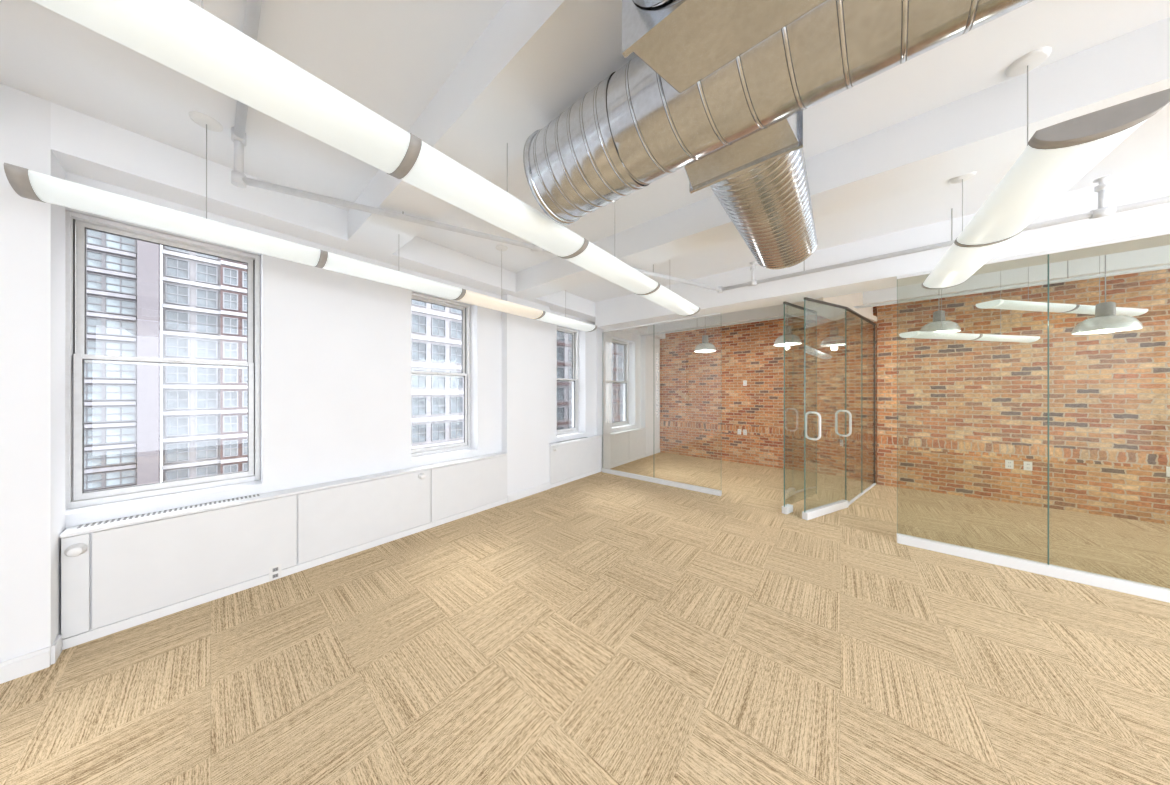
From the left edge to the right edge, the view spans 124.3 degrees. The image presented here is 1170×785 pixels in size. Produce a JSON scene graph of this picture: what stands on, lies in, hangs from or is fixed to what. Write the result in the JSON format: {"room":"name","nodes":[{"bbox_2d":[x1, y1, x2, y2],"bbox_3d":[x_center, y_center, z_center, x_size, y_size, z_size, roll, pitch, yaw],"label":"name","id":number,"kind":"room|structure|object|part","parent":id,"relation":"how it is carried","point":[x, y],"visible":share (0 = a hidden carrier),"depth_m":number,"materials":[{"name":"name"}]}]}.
{"room":"open-plan office","nodes":[
{"label":"open-plan office","id":0,"kind":"room"},
{"bbox_2d":[0,83,659,661],"bbox_3d":[-1.606,-0.050,3.789,0.600,3.100,11.000,0,0,40],"label":"wall","id":1,"kind":"structure","parent":0,"point":[335,347],"depth_m":2.64,"materials":[{"name":"paint"}]},
{"bbox_2d":[0,646,50,683],"bbox_3d":[-3.869,1.448,0.561,0.018,0.105,2.940,0,0,40],"label":"baseboard","id":2,"kind":"structure","parent":1,"relation":"attached to","point":[31,662],"depth_m":1.64,"materials":[{"name":"paint"}]},
{"bbox_2d":[51,634,61,664],"bbox_3d":[-2.987,1.450,1.747,0.128,0.100,0.012,0,0,40],"label":"baseboard","id":3,"kind":"structure","parent":1,"relation":"attached to","point":[56,648],"depth_m":1.73,"materials":[{"name":"paint"}]},
{"bbox_2d":[65,210,259,508],"bbox_3d":[-3.071,-0.208,2.320,0.130,1.897,0.864,0,0,40],"label":"window","id":4,"kind":"structure","parent":1,"relation":"in","point":[76,224],"depth_m":2.10,"materials":[{"name":"metal"}]},
{"bbox_3d":[-3.053,0.225,2.306,0.035,0.949,0.794,0,0,40],"label":"sash","id":5,"kind":"part","parent":4,"relation":"part of","materials":[{"name":"glass"}]},
{"bbox_3d":[-3.096,-0.664,2.341,0.035,0.928,0.794,0,0,40],"label":"sash","id":6,"kind":"part","parent":4,"relation":"part of","materials":[{"name":"glass"}]},
{"bbox_2d":[411,292,469,456],"bbox_3d":[-1.820,-0.208,3.836,0.130,1.897,0.794,0,0,40],"label":"window","id":7,"kind":"structure","parent":1,"relation":"in","point":[465,374],"depth_m":4.05,"materials":[{"name":"metal"}]},
{"bbox_3d":[-1.845,-0.664,3.856,0.035,0.928,0.724,0,0,40],"label":"sash","id":8,"kind":"part","parent":7,"relation":"part of","materials":[{"name":"glass"}]},
{"bbox_3d":[-1.803,0.225,3.821,0.035,0.949,0.724,0,0,40],"label":"sash","id":9,"kind":"part","parent":7,"relation":"part of","materials":[{"name":"glass"}]},
{"bbox_2d":[507,482,549,502],"bbox_3d":[-0.802,1.448,4.513,0.018,0.105,0.790,0,0,40],"label":"baseboard","id":10,"kind":"object","parent":1,"relation":"attached to","point":[511,497],"visible":1,"depth_m":4.46,"materials":[{"name":"paint"}]},
{"bbox_2d":[557,326,577,434],"bbox_3d":[-0.404,-0.208,5.552,0.130,1.897,0.744,0,0,40],"label":"window","id":11,"kind":"structure","parent":1,"relation":"in","point":[567,339],"depth_m":5.64,"materials":[{"name":"glass"}]},
{"bbox_3d":[-0.429,-0.669,5.572,0.004,0.858,0.614,0,0,40],"label":"pane","id":12,"kind":"part","parent":11,"relation":"part of","materials":[{"name":"clear glass"}]},
{"bbox_3d":[-0.429,-0.664,5.572,0.035,0.928,0.674,0,0,40],"label":"sash","id":13,"kind":"part","parent":11,"relation":"part of","materials":[{"name":"glass"}]},
{"bbox_3d":[-0.386,0.220,5.537,0.004,0.879,0.614,0,0,40],"label":"pane","id":14,"kind":"part","parent":11,"relation":"part of","materials":[{"name":"clear glass"}]},
{"bbox_3d":[-0.386,0.225,5.537,0.035,0.949,0.674,0,0,40],"label":"sash","id":15,"kind":"part","parent":11,"relation":"part of","materials":[{"name":"metal"}]},
{"bbox_2d":[612,339,628,426],"bbox_3d":[0.681,-0.208,6.867,0.130,1.897,0.934,0,0,40],"label":"window","id":16,"kind":"structure","parent":1,"relation":"in","point":[620,349],"depth_m":7.01,"materials":[{"name":"glass"}]},
{"bbox_3d":[0.656,-0.669,6.888,0.004,0.858,0.804,0,0,40],"label":"pane","id":17,"kind":"part","parent":16,"relation":"part of","materials":[{"name":"clear glass"}]},
{"bbox_3d":[0.656,-0.664,6.888,0.035,0.928,0.864,0,0,40],"label":"sash","id":18,"kind":"part","parent":16,"relation":"part of","materials":[{"name":"glass"}]},
{"bbox_3d":[0.699,0.220,6.852,0.004,0.879,0.804,0,0,40],"label":"pane","id":19,"kind":"part","parent":16,"relation":"part of","materials":[{"name":"clear glass"}]},
{"bbox_3d":[0.699,0.225,6.852,0.035,0.949,0.864,0,0,40],"label":"sash","id":20,"kind":"part","parent":16,"relation":"part of","materials":[{"name":"metal"}]},
{"bbox_2d":[646,448,659,456],"bbox_3d":[1.648,1.448,7.482,0.018,0.105,0.740,0,0,40],"label":"baseboard","id":21,"kind":"structure","parent":1,"relation":"attached to","point":[655,451],"depth_m":7.44,"materials":[{"name":"paint"}]},
{"bbox_2d":[0,452,1169,784],"bbox_3d":[1.653,1.560,1.099,9.050,0.120,11.000,0,0,40],"label":"floor","id":22,"kind":"structure","parent":0,"point":[601,628],"depth_m":1.74,"materials":[{"name":"carpet"}]},
{"bbox_2d":[60,452,507,649],"bbox_3d":[-2.079,1.158,3.022,0.182,0.684,3.122,0,0,40],"label":"radiator cover","id":23,"kind":"object","parent":22,"relation":"on","point":[119,574],"visible":1,"depth_m":2.33,"materials":[{"name":"metal"}]},
{"bbox_3d":[-3.016,1.140,1.830,0.018,0.584,0.088,0,0,40],"label":"panel","id":24,"kind":"part","parent":23,"relation":"part of","materials":[{"name":"metal"}]},
{"bbox_3d":[-2.989,0.930,1.812,0.046,0.072,0.072,0,0,40],"label":"valve knob","id":25,"kind":"part","parent":23,"relation":"part of","materials":[{"name":"white plastic"}]},
{"bbox_2d":[74,494,259,529],"bbox_3d":[-2.840,0.818,2.169,0.082,0.004,0.770,0,0,40],"label":"vent grille","id":26,"kind":"object","parent":23,"relation":"attached to","point":[129,518],"depth_m":2.10,"materials":[{"name":"metal"}]},
{"bbox_3d":[-2.693,1.140,2.222,0.018,0.584,0.912,0,0,40],"label":"panel","id":27,"kind":"part","parent":23,"relation":"part of","materials":[{"name":"metal"}]},
{"bbox_2d":[269,564,280,581],"bbox_3d":[-2.476,1.440,2.471,0.010,0.114,0.070,0,0,40],"label":"electrical outlet","id":28,"kind":"object","parent":23,"relation":"attached to","point":[274,571],"visible":1,"depth_m":2.47,"materials":[{"name":"white plastic"}]},
{"bbox_3d":[-2.053,1.140,2.997,0.018,0.584,1.082,0,0,40],"label":"panel","id":29,"kind":"part","parent":23,"relation":"part of","materials":[{"name":"metal"}]},
{"bbox_3d":[-1.745,0.900,3.320,0.046,0.072,0.072,0,0,40],"label":"valve knob","id":30,"kind":"part","parent":23,"relation":"part of","materials":[{"name":"white plastic"}]},
{"bbox_3d":[-1.381,1.140,3.811,0.018,0.584,1.012,0,0,40],"label":"panel","id":31,"kind":"part","parent":23,"relation":"part of","materials":[{"name":"metal"}]},
{"bbox_2d":[549,435,601,487],"bbox_3d":[-0.146,1.158,5.365,0.182,0.684,1.346,0,0,40],"label":"radiator cover","id":32,"kind":"object","parent":22,"relation":"on","point":[573,459],"visible":0.95,"depth_m":5.25,"materials":[{"name":"metal"}]},
{"bbox_2d":[555,437,588,442],"bbox_3d":[-0.208,0.818,5.358,0.082,0.004,0.800,0,0,40],"label":"vent grille","id":33,"kind":"object","parent":32,"relation":"attached to","point":[582,437],"depth_m":5.28,"materials":[{"name":"metal"}]},
{"bbox_2d":[611,427,646,467],"bbox_3d":[0.906,1.160,6.662,0.153,0.680,1.466,0,0,40],"label":"radiator cover","id":34,"kind":"object","parent":22,"relation":"on","point":[627,446],"visible":0.91,"depth_m":6.57,"materials":[{"name":"metal"}]},
{"bbox_3d":[0.706,1.140,6.341,0.018,0.584,0.712,0,0,40],"label":"panel","id":35,"kind":"part","parent":34,"relation":"part of","materials":[{"name":"metal"}]},
{"bbox_3d":[1.174,1.140,6.908,0.018,0.584,0.742,0,0,40],"label":"panel","id":36,"kind":"part","parent":34,"relation":"part of","materials":[{"name":"metal"}]},
{"bbox_2d":[602,313,721,495],"bbox_3d":[1.157,0.170,5.165,2.130,2.660,0.060,0,0,40],"label":"glass wall","id":37,"kind":"structure","parent":22,"relation":"on","point":[605,470],"depth_m":5.01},
{"bbox_2d":[782,302,803,513],"bbox_3d":[2.837,0.188,4.051,0.904,2.616,0.060,0,0,-32],"label":"door","id":38,"kind":"structure","parent":22,"relation":"on","point":[793,314],"depth_m":3.92,"materials":[{"name":"clear glass"}]},
{"bbox_3d":[2.837,-1.107,4.051,0.904,0.025,0.024,0,0,-32],"label":"rail","id":39,"kind":"part","parent":38,"relation":"part of","materials":[{"name":"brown metal"}]},
{"bbox_2d":[846,307,875,504],"bbox_3d":[4.075,0.190,4.546,1.644,2.620,0.030,0,0,-37],"label":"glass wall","id":40,"kind":"structure","parent":22,"relation":"on","point":[860,331],"depth_m":4.50,"materials":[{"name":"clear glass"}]},
{"bbox_2d":[802,297,851,519],"bbox_3d":[3.003,0.188,3.843,0.931,2.616,0.176,0,0,-26],"label":"door","id":41,"kind":"structure","parent":40,"relation":"in","point":[825,410],"depth_m":3.83,"materials":[{"name":"clear glass"}]},
{"bbox_3d":[2.736,0.400,3.710,0.026,0.346,0.176,0,0,-26],"label":"pull handle","id":42,"kind":"part","parent":41,"relation":"part of","materials":[{"name":"white plastic"}]},
{"bbox_3d":[3.003,-1.107,3.843,0.931,0.025,0.024,0,0,-26],"label":"rail","id":43,"kind":"part","parent":41,"relation":"part of","materials":[{"name":"brown metal"}]},
{"bbox_3d":[3.361,0.400,4.021,0.026,0.346,0.176,0,0,-26],"label":"pull handle","id":44,"kind":"part","parent":41,"relation":"part of","materials":[{"name":"white plastic"}]},
{"bbox_2d":[792,292,876,321],"bbox_3d":[3.678,-1.363,4.479,2.065,0.475,0.340,0,0,-33],"label":"trim","id":45,"kind":"structure","parent":40,"relation":"attached to","point":[856,299],"depth_m":4.43,"materials":[{"name":"paint"}]},
{"bbox_3d":[3.747,0.190,4.297,0.814,2.570,0.004,0,0,-37],"label":"glass pane","id":46,"kind":"part","parent":40,"relation":"part of","materials":[{"name":"clear glass"}]},
{"bbox_3d":[4.402,0.190,4.793,0.819,2.570,0.004,0,0,-37],"label":"glass pane","id":47,"kind":"part","parent":40,"relation":"part of","materials":[{"name":"clear glass"}]},
{"bbox_2d":[897,230,1169,602],"bbox_3d":[4.485,0.170,1.978,3.520,2.660,0.060,0,0,40],"label":"glass wall","id":48,"kind":"structure","parent":22,"relation":"on","point":[1159,593],"depth_m":2.54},
{"bbox_2d":[0,0,1169,338],"bbox_3d":[1.653,-1.440,1.099,9.050,0.560,11.000,0,0,40],"label":"ceiling","id":49,"kind":"structure","parent":0,"point":[470,79],"depth_m":1.83,"materials":[{"name":"paint"}]},
{"bbox_2d":[4,111,596,331],"bbox_3d":[-1.251,-1.252,3.009,0.276,0.696,4.170,0,0,40],"label":"linear pendant light","id":50,"kind":"object","parent":49,"relation":"hanging from","point":[26,183],"visible":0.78,"depth_m":1.82,"materials":[{"name":"metal"}]},
{"bbox_2d":[28,170,319,265],"bbox_3d":[-2.231,-0.945,1.821,0.260,0.074,0.990,0,0,40],"label":"diffuser","id":51,"kind":"object","parent":50,"relation":"attached to","point":[41,187],"depth_m":1.65,"materials":[{"name":"white plastic"}]},
{"bbox_2d":[323,252,461,298],"bbox_3d":[-1.575,-0.945,2.616,0.260,0.074,0.990,0,0,40],"label":"diffuser","id":52,"kind":"object","parent":50,"relation":"attached to","point":[334,262],"depth_m":2.48,"materials":[{"name":"white plastic"}]},
{"bbox_2d":[457,290,542,318],"bbox_3d":[-0.920,-0.945,3.410,0.260,0.074,0.990,0,0,40],"label":"diffuser","id":53,"kind":"object","parent":50,"relation":"attached to","point":[470,297],"depth_m":3.29,"materials":[{"name":"beige plastic"}]},
{"bbox_2d":[536,312,594,330],"bbox_3d":[-0.264,-0.945,4.205,0.260,0.074,0.990,0,0,40],"label":"diffuser","id":54,"kind":"object","parent":50,"relation":"attached to","point":[546,317],"depth_m":4.09,"materials":[{"name":"white plastic"}]},
{"bbox_2d":[32,0,699,315],"bbox_3d":[-0.094,-1.252,2.055,0.276,0.696,4.170,0,0,40],"label":"linear pendant light","id":55,"kind":"object","parent":49,"relation":"hanging from","point":[182,36],"visible":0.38,"depth_m":1.01,"materials":[{"name":"metal"}]},
{"bbox_2d":[32,0,409,172],"bbox_3d":[-1.074,-0.945,0.867,0.260,0.074,0.990,0,0,40],"label":"diffuser","id":56,"kind":"object","parent":55,"relation":"attached to","point":[180,35],"depth_m":0.89,"materials":[{"name":"white plastic"}]},
{"bbox_2d":[401,141,583,256],"bbox_3d":[-0.418,-0.945,1.661,0.260,0.074,0.990,0,0,40],"label":"diffuser","id":57,"kind":"object","parent":55,"relation":"attached to","point":[429,170],"depth_m":1.49,"materials":[{"name":"white plastic"}]},
{"bbox_2d":[566,242,657,293],"bbox_3d":[0.237,-0.945,2.456,0.260,0.074,0.990,0,0,40],"label":"diffuser","id":58,"kind":"object","parent":55,"relation":"attached to","point":[592,258],"depth_m":2.32,"materials":[{"name":"white plastic"}]},
{"bbox_2d":[640,284,698,315],"bbox_3d":[0.893,-0.945,3.250,0.260,0.074,0.990,0,0,40],"label":"diffuser","id":59,"kind":"object","parent":55,"relation":"attached to","point":[662,296],"depth_m":3.15,"materials":[{"name":"white plastic"}]},
{"bbox_2d":[231,0,1169,292],"bbox_3d":[2.127,-1.432,0.976,7.761,0.332,4.055,0,0,40],"label":"pipe","id":60,"kind":"object","parent":49,"relation":"hanging from","point":[252,7],"visible":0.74,"depth_m":2.22,"materials":[{"name":"white metal"}]},
{"bbox_2d":[694,335,715,352],"bbox_3d":[2.137,-1.166,5.497,0.365,0.868,0.365,0,0,40],"label":"dome pendant light","id":61,"kind":"object","parent":49,"relation":"hanging from","point":[703,347],"visible":0.9,"depth_m":5.43,"materials":[{"name":"silver metal"}]},
{"bbox_2d":[523,0,1033,268],"bbox_3d":[2.107,-1.248,-0.439,6.110,0.704,3.705,0,0,40],"label":"air duct","id":62,"kind":"object","parent":49,"relation":"hanging from","point":[719,91],"visible":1,"depth_m":1.03,"materials":[{"name":"metal"}]},
{"bbox_2d":[774,328,783,345],"bbox_3d":[3.099,-1.166,4.729,0.365,0.868,0.365,0,0,40],"label":"dome pendant light","id":63,"kind":"object","parent":49,"relation":"hanging from","point":[779,341],"visible":0.17,"depth_m":4.70,"materials":[{"name":"silver metal"}]},
{"bbox_2d":[641,261,1169,336],"bbox_3d":[4.372,-1.400,4.041,8.200,0.396,0.036,0,0,40],"label":"pipe","id":64,"kind":"object","parent":49,"relation":"hanging from","point":[1161,266],"visible":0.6,"depth_m":3.70,"materials":[{"name":"metal"}]},
{"bbox_2d":[920,310,960,332],"bbox_3d":[4.543,-1.181,3.965,0.365,0.838,0.365,0,0,40],"label":"dome pendant light","id":65,"kind":"object","parent":49,"relation":"hanging from","point":[935,326],"visible":0.74,"depth_m":3.90,"materials":[{"name":"silver metal"}]},
{"bbox_2d":[899,271,1039,342],"bbox_3d":[4.648,-1.113,3.716,1.910,0.973,0.170,0,0,-10],"label":"linear pendant light","id":66,"kind":"object","parent":49,"relation":"hanging from","point":[914,334],"visible":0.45,"depth_m":3.63,"materials":[{"name":"metal"}]},
{"bbox_2d":[914,331,979,339],"bbox_3d":[4.195,-0.661,3.636,0.890,0.062,0.160,0,0,-10],"label":"diffuser","id":67,"kind":"object","parent":66,"relation":"attached to","point":[921,334],"depth_m":3.58,"materials":[{"name":"white plastic"}]},
{"bbox_2d":[975,334,1036,341],"bbox_3d":[5.110,-0.661,3.799,0.890,0.062,0.160,0,0,-10],"label":"diffuser","id":68,"kind":"object","parent":66,"relation":"attached to","point":[984,337],"depth_m":3.74,"materials":[{"name":"white plastic"}]},
{"bbox_2d":[921,47,1169,289],"bbox_3d":[2.465,-1.252,1.888,0.276,0.696,2.110,0,0,40],"label":"linear pendant light","id":69,"kind":"object","parent":49,"relation":"hanging from","point":[1056,156],"visible":0.98,"depth_m":1.36,"materials":[{"name":"metal"}]},
{"bbox_2d":[923,237,1013,287],"bbox_3d":[2.796,-0.945,2.289,0.260,0.074,0.990,0,0,40],"label":"diffuser","id":70,"kind":"object","parent":69,"relation":"attached to","point":[960,262],"depth_m":2.21,"materials":[{"name":"white plastic"}]},
{"bbox_2d":[957,119,1146,244],"bbox_3d":[2.141,-0.945,1.494,0.260,0.074,0.990,0,0,40],"label":"diffuser","id":71,"kind":"object","parent":69,"relation":"attached to","point":[1040,175],"depth_m":1.37,"materials":[{"name":"white plastic"}]},
{"bbox_2d":[976,256,1147,316],"bbox_3d":[5.075,-1.224,3.271,2.110,0.753,0.170,0,0,-9],"label":"linear pendant light","id":72,"kind":"object","parent":49,"relation":"hanging from","point":[1028,305],"visible":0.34,"depth_m":3.17,"materials":[{"name":"metal"}]},
{"bbox_2d":[989,300,1076,312],"bbox_3d":[4.572,-0.881,3.187,0.990,0.062,0.160,0,0,-9],"label":"diffuser","id":73,"kind":"object","parent":72,"relation":"attached to","point":[1005,304],"depth_m":3.13,"materials":[{"name":"white plastic"}]},
{"bbox_2d":[1066,305,1144,315],"bbox_3d":[5.588,-0.881,3.356,0.990,0.062,0.160,0,0,-9],"label":"diffuser","id":74,"kind":"object","parent":72,"relation":"attached to","point":[1081,309],"depth_m":3.31,"materials":[{"name":"white plastic"}]},
{"bbox_2d":[1071,255,1143,334],"bbox_3d":[5.135,-1.101,3.049,0.365,0.998,0.365,0,0,40],"label":"dome pendant light","id":75,"kind":"object","parent":49,"relation":"hanging from","point":[1105,320],"visible":0.98,"depth_m":3.01,"materials":[{"name":"silver metal"}]},
{"bbox_2d":[660,269,1169,524],"bbox_3d":[5.131,-0.050,5.055,8.720,3.100,0.470,0,0,40],"label":"wall","id":76,"kind":"structure","parent":0,"point":[949,414],"depth_m":4.31,"materials":[{"name":"brick"}]},
{"bbox_2d":[1005,460,1013,468],"bbox_3d":[5.781,0.980,4.208,0.070,0.114,0.010,0,0,40],"label":"electrical outlet","id":77,"kind":"object","parent":76,"relation":"attached to","point":[1009,464],"visible":1,"depth_m":4.21,"materials":[{"name":"white plastic"}]},
{"bbox_2d":[1023,462,1031,470],"bbox_3d":[5.896,0.980,4.113,0.070,0.114,0.010,0,0,40],"label":"electrical outlet","id":78,"kind":"object","parent":76,"relation":"attached to","point":[1026,465],"visible":1,"depth_m":4.11,"materials":[{"name":"white plastic"}]},
{"bbox_2d":[1166,467,1169,476],"bbox_3d":[6.644,0.900,3.496,0.070,0.114,0.010,0,0,40],"label":"electrical outlet","id":79,"kind":"object","parent":76,"relation":"attached to","point":[1167,468],"visible":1,"depth_m":3.51,"materials":[{"name":"white plastic"}]},
{"label":"outside","id":80,"kind":"structure","parent":0,"visible":0},
{"bbox_3d":[-15.211,13.650,32.000,55.800,0.300,110.000,0,0,40],"label":"ground","id":81,"kind":"structure","parent":80,"visible":0},
{"bbox_2d":[84,229,136,491],"bbox_3d":[-23.899,1.000,14.049,3.250,25.000,4.250,0,0,40],"label":"office building","id":82,"kind":"structure","parent":81,"relation":"on","point":[110,390],"depth_m":14.25,"materials":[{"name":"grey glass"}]},
{"bbox_2d":[137,240,159,484],"bbox_3d":[-21.147,1.000,14.988,0.700,25.000,0.600,0,0,40],"label":"pilaster","id":83,"kind":"object","parent":81,"relation":"on","point":[148,254],"visible":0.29,"depth_m":14.75,"materials":[{"name":"stone"}]},
{"bbox_2d":[162,245,220,481],"bbox_3d":[-21.727,1.000,17.152,3.250,25.000,1.900,0,0,40],"label":"office building","id":84,"kind":"structure","parent":81,"relation":"on","point":[191,281],"depth_m":16.22,"materials":[{"name":"stone"}]},
{"bbox_2d":[221,258,247,473],"bbox_3d":[-19.539,1.000,19.333,3.250,25.000,4.250,0,0,40],"label":"office building","id":85,"kind":"structure","parent":81,"relation":"on","point":[234,382],"depth_m":17.14,"materials":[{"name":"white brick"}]},
{"bbox_2d":[411,299,463,448],"bbox_3d":[-12.419,1.000,26.390,3.250,25.000,15.100,0,0,40],"label":"office building","id":86,"kind":"structure","parent":81,"relation":"on","point":[437,403],"depth_m":24.71,"materials":[{"name":"stone"}]}
]}

